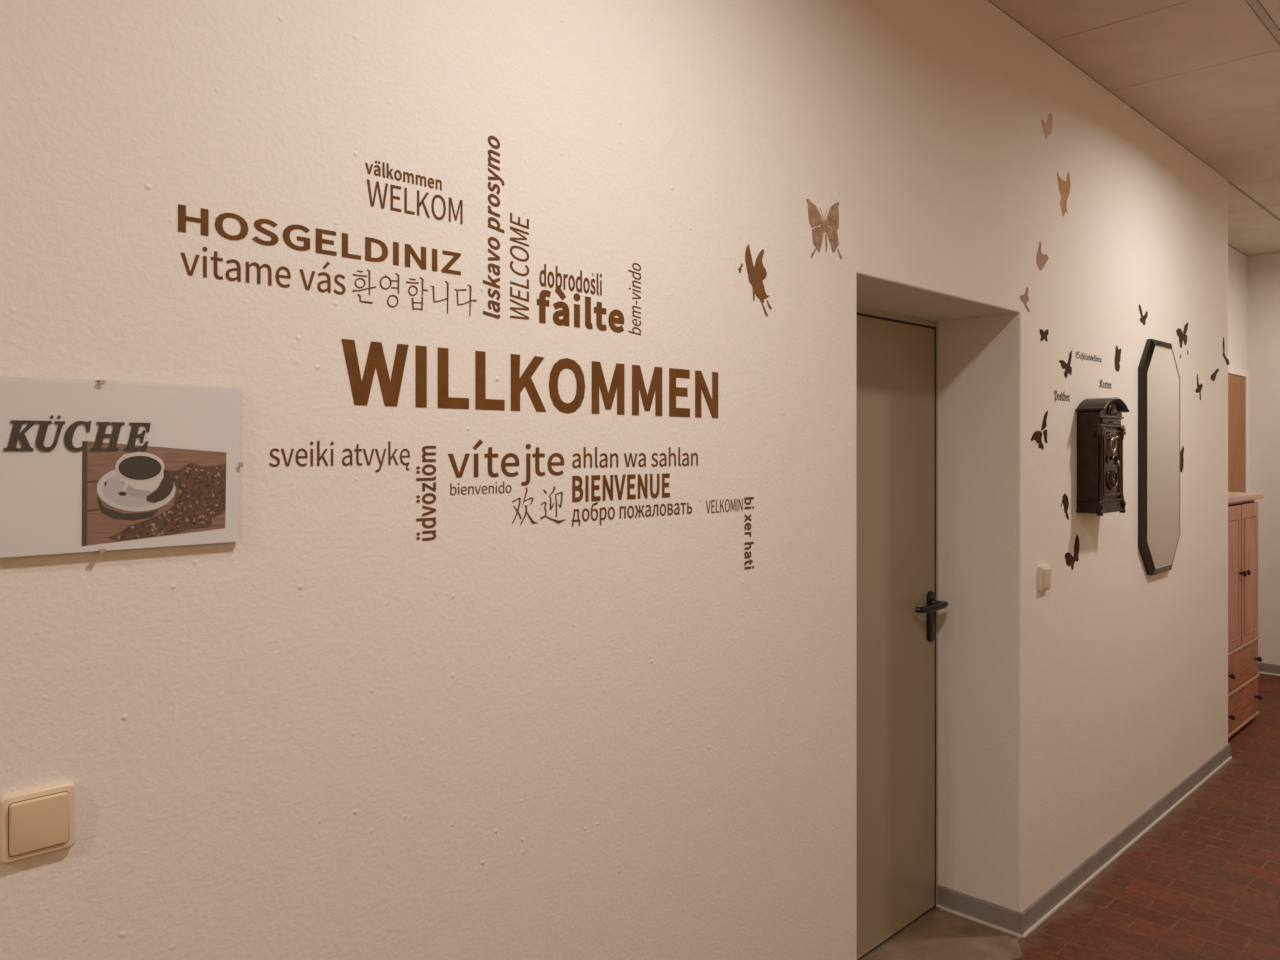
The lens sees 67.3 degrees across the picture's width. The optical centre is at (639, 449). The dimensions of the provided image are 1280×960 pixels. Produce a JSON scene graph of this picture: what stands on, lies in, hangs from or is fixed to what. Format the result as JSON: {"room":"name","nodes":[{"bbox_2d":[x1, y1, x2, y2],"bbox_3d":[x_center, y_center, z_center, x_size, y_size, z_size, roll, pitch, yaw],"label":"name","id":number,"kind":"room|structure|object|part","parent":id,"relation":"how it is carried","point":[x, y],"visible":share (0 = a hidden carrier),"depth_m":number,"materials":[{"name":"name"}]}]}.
{"room":"hallway","nodes":[
{"label":"hallway","id":0,"kind":"room"},
{"bbox_2d":[0,0,1227,959],"bbox_3d":[-0.359,0.100,1.829,0.420,3.000,9.300,0,0,45],"label":"wall","id":1,"kind":"structure","parent":0,"point":[332,731],"depth_m":1.77,"materials":[{"name":"white paint"}]},
{"bbox_2d":[0,781,75,863],"bbox_3d":[-0.721,0.447,1.152,0.016,0.080,0.080,0,0,45],"label":"light switch","id":2,"kind":"object","parent":1,"relation":"attached to","point":[39,821],"visible":1,"depth_m":1.15,"materials":[{"name":"beige plastic"}]},
{"bbox_2d":[0,376,242,558],"bbox_3d":[-0.655,0.021,1.219,0.015,0.215,0.299,0,0,45],"label":"kitchen sign","id":3,"kind":"object","parent":1,"relation":"attached to","point":[101,466],"visible":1,"depth_m":1.21,"materials":[{"name":"beige"}]},
{"bbox_2d":[82,441,225,545],"bbox_3d":[-0.625,0.054,1.246,0.001,0.130,0.177,0,0,45],"label":"picture","id":4,"kind":"object","parent":3,"relation":"attached to","point":[135,493],"depth_m":1.24,"materials":[{"name":"brown paper"}]},
{"bbox_2d":[181,247,345,293],"bbox_3d":[-0.526,-0.256,1.360,0.001,0.047,0.238,0,0,45],"label":"lettering","id":5,"kind":"object","parent":1,"relation":"attached to","point":[214,258],"depth_m":1.35,"materials":[{"name":"brown plastic"}]},
{"bbox_2d":[178,204,460,274],"bbox_3d":[-0.454,-0.308,1.433,0.001,0.037,0.448,0,0,45],"label":"lettering","id":6,"kind":"object","parent":1,"relation":"attached to","point":[182,218],"depth_m":1.40,"materials":[{"name":"brown plastic"}]},
{"bbox_2d":[269,441,409,471],"bbox_3d":[-0.445,0.010,1.442,0.001,0.048,0.228,0,0,45],"label":"lettering","id":7,"kind":"object","parent":1,"relation":"attached to","point":[357,449],"depth_m":1.44,"materials":[{"name":"brown plastic"}]},
{"bbox_2d":[365,161,441,189],"bbox_3d":[-0.371,-0.434,1.517,0.001,0.023,0.138,0,0,45],"label":"lettering","id":8,"kind":"object","parent":1,"relation":"attached to","point":[371,166],"depth_m":1.51,"materials":[{"name":"brown plastic"}]},
{"bbox_2d":[367,179,462,223],"bbox_3d":[-0.356,-0.394,1.532,0.001,0.041,0.175,0,0,45],"label":"lettering","id":9,"kind":"object","parent":1,"relation":"attached to","point":[368,180],"depth_m":1.53,"materials":[{"name":"brown plastic"}]},
{"bbox_2d":[353,269,476,315],"bbox_3d":[-0.354,-0.250,1.533,0.001,0.055,0.227,0,0,45],"label":"lettering","id":10,"kind":"object","parent":1,"relation":"attached to","point":[369,288],"depth_m":1.52,"materials":[{"name":"brown plastic"}]},
{"bbox_2d":[416,446,435,540],"bbox_3d":[-0.343,0.069,1.545,0.001,0.152,0.037,0,0,45],"label":"lettering","id":11,"kind":"object","parent":1,"relation":"attached to","point":[425,453],"depth_m":1.55,"materials":[{"name":"brown plastic"}]},
{"bbox_2d":[450,482,511,494],"bbox_3d":[-0.267,0.064,1.622,0.001,0.020,0.126,0,0,45],"label":"lettering","id":12,"kind":"object","parent":1,"relation":"attached to","point":[451,487],"depth_m":1.62,"materials":[{"name":"brown plastic"}]},
{"bbox_2d":[483,135,503,318],"bbox_3d":[-0.249,-0.381,1.640,0.001,0.310,0.045,0,0,45],"label":"lettering","id":13,"kind":"object","parent":1,"relation":"attached to","point":[497,146],"depth_m":1.64,"materials":[{"name":"brown plastic"}]},
{"bbox_2d":[448,440,563,485],"bbox_3d":[-0.226,0.022,1.664,0.001,0.081,0.251,0,0,45],"label":"lettering","id":14,"kind":"object","parent":1,"relation":"attached to","point":[537,454],"depth_m":1.67,"materials":[{"name":"brown plastic"}]},
{"bbox_2d":[510,213,528,318],"bbox_3d":[-0.210,-0.320,1.680,0.001,0.182,0.043,0,0,45],"label":"lettering","id":15,"kind":"object","parent":1,"relation":"attached to","point":[511,221],"depth_m":1.68,"materials":[{"name":"brown plastic"}]},
{"bbox_2d":[342,339,717,417],"bbox_3d":[-0.140,-0.117,1.752,0.001,0.102,0.876,0,0,45],"label":"lettering","id":16,"kind":"object","parent":1,"relation":"attached to","point":[361,389],"depth_m":1.68,"materials":[{"name":"brown plastic"}]},
{"bbox_2d":[512,486,565,524],"bbox_3d":[-0.178,0.099,1.712,0.001,0.068,0.124,0,0,45],"label":"lettering","id":17,"kind":"object","parent":1,"relation":"attached to","point":[554,488],"depth_m":1.72,"materials":[{"name":"brown plastic"}]},
{"bbox_2d":[539,264,601,294],"bbox_3d":[-0.126,-0.313,1.766,0.001,0.042,0.152,0,0,45],"label":"lettering","id":18,"kind":"object","parent":1,"relation":"attached to","point":[544,270],"depth_m":1.76,"materials":[{"name":"brown plastic"}]},
{"bbox_2d":[537,287,623,332],"bbox_3d":[-0.107,-0.262,1.785,0.001,0.071,0.217,0,0,45],"label":"lettering","id":19,"kind":"object","parent":1,"relation":"attached to","point":[542,302],"depth_m":1.78,"materials":[{"name":"brown plastic"}]},
{"bbox_2d":[572,473,669,501],"bbox_3d":[-0.032,0.072,1.861,0.001,0.049,0.264,0,0,45],"label":"lettering","id":20,"kind":"object","parent":1,"relation":"attached to","point":[666,475],"depth_m":1.85,"materials":[{"name":"brown plastic"}]},
{"bbox_2d":[572,502,691,525],"bbox_3d":[-0.008,0.120,1.885,0.001,0.044,0.333,0,0,45],"label":"lettering","id":21,"kind":"object","parent":1,"relation":"attached to","point":[596,503],"depth_m":1.87,"materials":[{"name":"brown plastic"}]},
{"bbox_2d":[629,263,640,334],"bbox_3d":[-0.010,-0.296,1.883,0.001,0.141,0.035,0,0,45],"label":"lettering","id":22,"kind":"object","parent":1,"relation":"attached to","point":[633,281],"depth_m":1.89,"materials":[{"name":"brown plastic"}]},
{"bbox_2d":[572,447,697,467],"bbox_3d":[-0.001,0.014,1.891,0.001,0.039,0.350,0,0,45],"label":"lettering","id":23,"kind":"object","parent":1,"relation":"attached to","point":[575,454],"depth_m":1.88,"materials":[{"name":"brown plastic"}]},
{"bbox_2d":[706,498,742,512],"bbox_3d":[0.183,0.120,2.079,0.001,0.028,0.124,0,0,45],"label":"lettering","id":24,"kind":"object","parent":1,"relation":"attached to","point":[721,505],"depth_m":2.08,"materials":[{"name":"brown plastic"}]},
{"bbox_2d":[744,497,753,568],"bbox_3d":[0.243,0.185,2.140,0.001,0.160,0.034,0,0,45],"label":"lettering","id":25,"kind":"object","parent":1,"relation":"attached to","point":[750,561],"depth_m":2.14,"materials":[{"name":"brown plastic"}]},
{"bbox_2d":[738,244,771,315],"bbox_3d":[0.259,-0.381,2.155,0.001,0.154,0.123,0,0,45],"label":"decal","id":26,"kind":"object","parent":1,"relation":"attached to","point":[757,274],"visible":1,"depth_m":2.16,"materials":[{"name":"brown plastic"}]},
{"bbox_2d":[806,199,841,258],"bbox_3d":[0.452,-0.540,2.351,0.001,0.155,0.156,0,0,45],"label":"decal","id":27,"kind":"object","parent":1,"relation":"attached to","point":[815,219],"visible":1,"depth_m":2.35,"materials":[{"name":"brown plastic"}]},
{"bbox_2d":[857,306,947,959],"bbox_3d":[0.697,0.573,3.014,0.140,2.048,0.990,0,0,45],"label":"door","id":28,"kind":"structure","parent":1,"relation":"in","point":[898,605],"depth_m":3.17,"materials":[{"name":"beige wood"}]},
{"bbox_3d":[1.005,0.575,3.318,0.011,0.175,0.042,0,0,45],"label":"handle plate","id":29,"kind":"part","parent":28,"relation":"part of","materials":[{"name":"black plastic"}]},
{"bbox_3d":[0.985,0.529,3.249,0.060,0.032,0.161,0,0,45],"label":"lever","id":30,"kind":"part","parent":28,"relation":"part of","materials":[{"name":"black plastic"}]},
{"bbox_2d":[936,885,1023,937],"bbox_3d":[1.147,1.560,3.254,0.302,0.077,0.016,0,0,45],"label":"baseboard","id":31,"kind":"structure","parent":1,"relation":"attached to","point":[1001,918],"depth_m":3.25,"materials":[{"name":"beige plastic"}]},
{"bbox_2d":[1020,287,1029,311],"bbox_3d":[1.277,-0.501,3.187,0.001,0.082,0.084,0,0,45],"label":"decal","id":32,"kind":"object","parent":1,"relation":"attached to","point":[1024,298],"visible":1,"depth_m":3.19,"materials":[{"name":"beige plastic"}]},
{"bbox_2d":[1031,410,1047,449],"bbox_3d":[1.360,-0.069,3.272,0.001,0.137,0.144,0,0,45],"label":"decal","id":33,"kind":"object","parent":1,"relation":"attached to","point":[1037,436],"visible":1,"depth_m":3.28,"materials":[{"name":"brown plastic"}]},
{"bbox_2d":[1037,241,1047,270],"bbox_3d":[1.379,-0.662,3.291,0.001,0.103,0.102,0,0,45],"label":"decal","id":34,"kind":"object","parent":1,"relation":"attached to","point":[1042,259],"visible":1,"depth_m":3.28,"materials":[{"name":"beige plastic"}]},
{"bbox_2d":[1040,329,1048,340],"bbox_3d":[1.388,-0.394,3.300,0.001,0.046,0.074,0,0,45],"label":"decal","id":35,"kind":"object","parent":1,"relation":"attached to","point":[1043,334],"visible":1,"depth_m":3.30,"materials":[{"name":"brown plastic"}]},
{"bbox_2d":[1038,565,1051,590],"bbox_3d":[1.384,0.437,3.281,0.023,0.084,0.072,0,0,45],"label":"light switch","id":36,"kind":"object","parent":1,"relation":"attached to","point":[1044,571],"visible":1,"depth_m":3.26,"materials":[{"name":"beige plastic"}]},
{"bbox_2d":[1041,113,1052,137],"bbox_3d":[1.405,-1.122,3.317,0.001,0.095,0.099,0,0,45],"label":"decal","id":37,"kind":"object","parent":1,"relation":"attached to","point":[1047,126],"visible":1,"depth_m":3.33,"materials":[{"name":"brown plastic"}]},
{"bbox_2d":[1054,390,1069,402],"bbox_3d":[1.498,-0.188,3.411,0.001,0.044,0.144,0,0,45],"label":"gothic lettering","id":38,"kind":"object","parent":1,"relation":"attached to","point":[1060,395],"visible":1,"depth_m":3.40,"materials":[{"name":"brown plastic"}]},
{"bbox_2d":[1057,172,1070,216],"bbox_3d":[1.510,-0.914,3.423,0.001,0.174,0.128,0,0,45],"label":"decal","id":39,"kind":"object","parent":1,"relation":"attached to","point":[1064,187],"visible":1,"depth_m":3.43,"materials":[{"name":"plastic"}]},
{"bbox_2d":[1061,494,1068,519],"bbox_3d":[1.518,0.204,3.432,0.001,0.097,0.076,0,0,45],"label":"decal","id":40,"kind":"object","parent":1,"relation":"attached to","point":[1065,501],"visible":1,"depth_m":3.43,"materials":[{"name":"brown plastic"}]},
{"bbox_2d":[1059,351,1071,377],"bbox_3d":[1.521,-0.309,3.435,0.001,0.106,0.125,0,0,45],"label":"decal","id":41,"kind":"object","parent":1,"relation":"attached to","point":[1064,365],"visible":1,"depth_m":3.45,"materials":[{"name":"brown plastic"}]},
{"bbox_2d":[1065,534,1079,569],"bbox_3d":[1.565,0.371,3.479,0.001,0.130,0.141,0,0,45],"label":"decal","id":42,"kind":"object","parent":1,"relation":"attached to","point":[1070,559],"visible":1,"depth_m":3.49,"materials":[{"name":"brown plastic"}]},
{"bbox_2d":[1076,351,1101,361],"bbox_3d":[1.680,-0.345,3.596,0.001,0.032,0.264,0,0,45],"label":"gothic lettering","id":43,"kind":"object","parent":1,"relation":"attached to","point":[1088,357],"visible":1,"depth_m":3.59,"materials":[{"name":"brown"}]},
{"bbox_2d":[1075,397,1129,515],"bbox_3d":[1.716,0.022,3.561,0.102,0.431,0.275,0,0,45],"label":"mailbox","id":44,"kind":"object","parent":1,"relation":"attached to","point":[1100,434],"visible":1,"depth_m":3.50,"materials":[{"name":"metal"}]},
{"bbox_3d":[1.711,0.205,3.566,0.087,0.048,0.252,0,0,45],"label":"moulding","id":45,"kind":"part","parent":44,"relation":"part of","materials":[{"name":"metal"}]},
{"bbox_3d":[1.736,-0.105,3.541,0.016,0.040,0.244,0,0,45],"label":"moulding","id":46,"kind":"part","parent":44,"relation":"part of","materials":[{"name":"brown metal"}]},
{"bbox_3d":[1.734,0.047,3.542,0.006,0.252,0.184,0,0,45],"label":"door","id":47,"kind":"part","parent":44,"relation":"part of","materials":[{"name":"metal"}]},
{"bbox_3d":[1.738,0.048,3.539,0.005,0.238,0.168,0,0,45],"label":"door moulding","id":48,"kind":"part","parent":44,"relation":"part of","materials":[{"name":"brown metal"}]},
{"bbox_2d":[1099,379,1110,388],"bbox_3d":[1.801,-0.255,3.718,0.001,0.033,0.132,0,0,45],"label":"gothic lettering","id":49,"kind":"object","parent":1,"relation":"attached to","point":[1105,383],"visible":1,"depth_m":3.70,"materials":[{"name":"brown plastic"}]},
{"bbox_2d":[1115,346,1120,370],"bbox_3d":[1.900,-0.363,3.819,0.001,0.103,0.076,0,0,45],"label":"decal","id":50,"kind":"object","parent":1,"relation":"attached to","point":[1117,351],"visible":1,"depth_m":3.81,"materials":[{"name":"brown plastic"}]},
{"bbox_2d":[1019,743,1231,937],"bbox_3d":[2.159,1.560,4.072,0.016,0.077,2.586,0,0,45],"label":"baseboard","id":51,"kind":"structure","parent":1,"relation":"attached to","point":[1043,907],"depth_m":3.77,"materials":[{"name":"beige plastic"}]},
{"bbox_2d":[1139,304,1147,324],"bbox_3d":[2.114,-0.565,4.036,0.001,0.085,0.115,0,0,45],"label":"decal","id":52,"kind":"object","parent":1,"relation":"attached to","point":[1143,318],"visible":1,"depth_m":4.03,"materials":[{"name":"brown plastic"}]},
{"bbox_2d":[1138,339,1179,574],"bbox_3d":[2.253,0.030,4.158,0.028,1.000,0.505,0,0,45],"label":"wall mirror","id":53,"kind":"object","parent":1,"relation":"attached to","point":[1158,373],"visible":1,"depth_m":4.10,"materials":[{"name":"black mirror"}]},
{"bbox_2d":[1176,323,1187,358],"bbox_3d":[2.497,-0.506,4.424,0.001,0.176,0.184,0,0,45],"label":"decal","id":54,"kind":"object","parent":1,"relation":"attached to","point":[1182,336],"visible":1,"depth_m":4.42,"materials":[{"name":"brown plastic"}]},
{"bbox_2d":[1180,446,1183,471],"bbox_3d":[2.487,0.042,4.415,0.001,0.124,0.079,0,0,45],"label":"decal","id":55,"kind":"object","parent":1,"relation":"attached to","point":[1182,449],"visible":0.77,"depth_m":4.41,"materials":[{"name":"brown plastic"}]},
{"bbox_2d":[1195,374,1202,399],"bbox_3d":[2.686,-0.302,4.615,0.001,0.124,0.125,0,0,45],"label":"decal","id":56,"kind":"object","parent":1,"relation":"attached to","point":[1199,387],"visible":1,"depth_m":4.61,"materials":[{"name":"brown plastic"}]},
{"bbox_2d":[1211,369,1218,381],"bbox_3d":[2.877,-0.375,4.809,0.001,0.070,0.151,0,0,45],"label":"decal","id":57,"kind":"object","parent":1,"relation":"attached to","point":[1213,376],"visible":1,"depth_m":4.80,"materials":[{"name":"brown plastic"}]},
{"bbox_2d":[1223,337,1228,364],"bbox_3d":[3.023,-0.509,4.957,0.001,0.140,0.128,0,0,45],"label":"decal","id":58,"kind":"object","parent":1,"relation":"attached to","point":[1224,356],"visible":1,"depth_m":4.93,"materials":[{"name":"brown plastic"}]},
{"bbox_2d":[857,907,1023,959],"bbox_3d":[0.815,1.599,2.898,0.390,0.003,0.990,0,0,45],"label":"floor","id":59,"kind":"structure","parent":0,"point":[944,935],"depth_m":3.11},
{"bbox_2d":[988,0,1279,218],"bbox_3d":[1.157,-1.456,1.970,2.380,0.088,11.630,0,0,45],"label":"ceiling","id":60,"kind":"structure","parent":0,"point":[988,0],"depth_m":4.06,"materials":[{"name":"beige paint"}]},
{"bbox_2d":[989,0,1279,255],"bbox_3d":[1.341,-1.407,1.788,2.893,0.019,11.629,0,0,45],"label":"ceiling tiles","id":61,"kind":"structure","parent":60,"relation":"attached to","point":[1206,73],"depth_m":3.54,"materials":[{"name":"beige tile"}]},
{"bbox_2d":[1247,0,1279,43],"bbox_3d":[1.469,-1.407,1.662,1.274,0.011,11.630,0,0,45],"label":"grid","id":62,"kind":"object","parent":60,"relation":"attached to","point":[1256,5],"depth_m":3.12,"materials":[{"name":"beige metal"}]},
{"bbox_2d":[1016,673,1279,959],"bbox_3d":[1.157,1.650,1.970,2.380,0.100,11.630,0,0,45],"label":"floor","id":63,"kind":"structure","parent":0,"point":[1203,883],"depth_m":3.55,"materials":[{"name":"brick"}]},
{"bbox_2d":[1228,492,1263,737],"bbox_3d":[3.317,0.928,5.567,0.374,1.343,0.885,0,0,45],"label":"cabinet","id":64,"kind":"object","parent":63,"relation":"on","point":[1243,637],"visible":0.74,"depth_m":5.46,"materials":[{"name":"brown wood"}]},
{"bbox_3d":[3.211,1.228,5.218,0.036,0.031,0.032,0,0,45],"label":"knob","id":65,"kind":"part","parent":64,"relation":"part of","materials":[{"name":"brown metal"}]},
{"bbox_3d":[3.211,1.451,5.218,0.036,0.031,0.032,0,0,45],"label":"knob","id":66,"kind":"part","parent":64,"relation":"part of","materials":[{"name":"brown metal"}]},
{"bbox_3d":[3.265,0.723,5.298,0.007,0.661,0.254,0,0,45],"label":"door panel","id":67,"kind":"part","parent":64,"relation":"part of","materials":[{"name":"brown wood"}]},
{"bbox_3d":[3.263,0.708,5.310,0.018,0.795,0.376,0,0,45],"label":"door","id":68,"kind":"part","parent":64,"relation":"part of","materials":[{"name":"brown wood"}]},
{"bbox_3d":[3.402,1.228,5.451,0.018,0.206,0.772,0,0,45],"label":"drawer","id":69,"kind":"part","parent":64,"relation":"part of","materials":[{"name":"brown wood"}]},
{"bbox_3d":[3.402,1.451,5.451,0.018,0.202,0.772,0,0,45],"label":"drawer","id":70,"kind":"part","parent":64,"relation":"part of","materials":[{"name":"brown wood"}]},
{"bbox_3d":[3.405,1.116,5.450,0.025,0.015,0.774,0,0,45],"label":"rail","id":71,"kind":"part","parent":64,"relation":"part of","materials":[{"name":"brown wood"}]},
{"bbox_3d":[3.405,1.341,5.450,0.025,0.015,0.774,0,0,45],"label":"rail","id":72,"kind":"part","parent":64,"relation":"part of","materials":[{"name":"brown wood"}]},
{"bbox_3d":[3.405,1.562,5.450,0.025,0.015,0.774,0,0,45],"label":"rail","id":73,"kind":"part","parent":64,"relation":"part of","materials":[{"name":"brown wood"}]},
{"bbox_3d":[3.392,0.695,5.402,0.036,0.031,0.032,0,0,45],"label":"knob","id":74,"kind":"part","parent":64,"relation":"part of","materials":[{"name":"brown metal"}]},
{"bbox_3d":[3.541,0.708,5.592,0.018,0.795,0.376,0,0,45],"label":"door","id":75,"kind":"part","parent":64,"relation":"part of","materials":[{"name":"brown wood"}]},
{"bbox_3d":[3.543,0.723,5.580,0.007,0.661,0.254,0,0,45],"label":"door panel","id":76,"kind":"part","parent":64,"relation":"part of","materials":[{"name":"brown wood"}]},
{"bbox_2d":[1228,245,1247,370],"bbox_3d":[3.533,0.100,6.158,0.120,3.000,2.330,0,0,45],"label":"wall","id":77,"kind":"structure","parent":0,"point":[1237,261],"depth_m":6.74,"materials":[{"name":"white paint"}]},
{"bbox_2d":[1228,367,1247,491],"bbox_3d":[3.986,0.520,6.511,0.030,2.160,0.940,0,0,45],"label":"door","id":78,"kind":"structure","parent":77,"relation":"in","point":[1237,378],"depth_m":6.66,"materials":[{"name":"brown wood"}]},
{"bbox_2d":[1248,252,1279,664],"bbox_3d":[5.240,0.100,6.195,2.500,3.000,0.120,0,0,45],"label":"wall","id":79,"kind":"structure","parent":0,"point":[1263,270],"depth_m":6.87,"materials":[{"name":"white paint"}]},
{"bbox_2d":[1258,662,1279,675],"bbox_3d":[5.235,1.560,6.104,2.380,0.077,0.016,0,0,45],"label":"baseboard","id":80,"kind":"structure","parent":79,"relation":"attached to","point":[1263,668],"depth_m":6.84,"materials":[{"name":"beige"}]}
]}

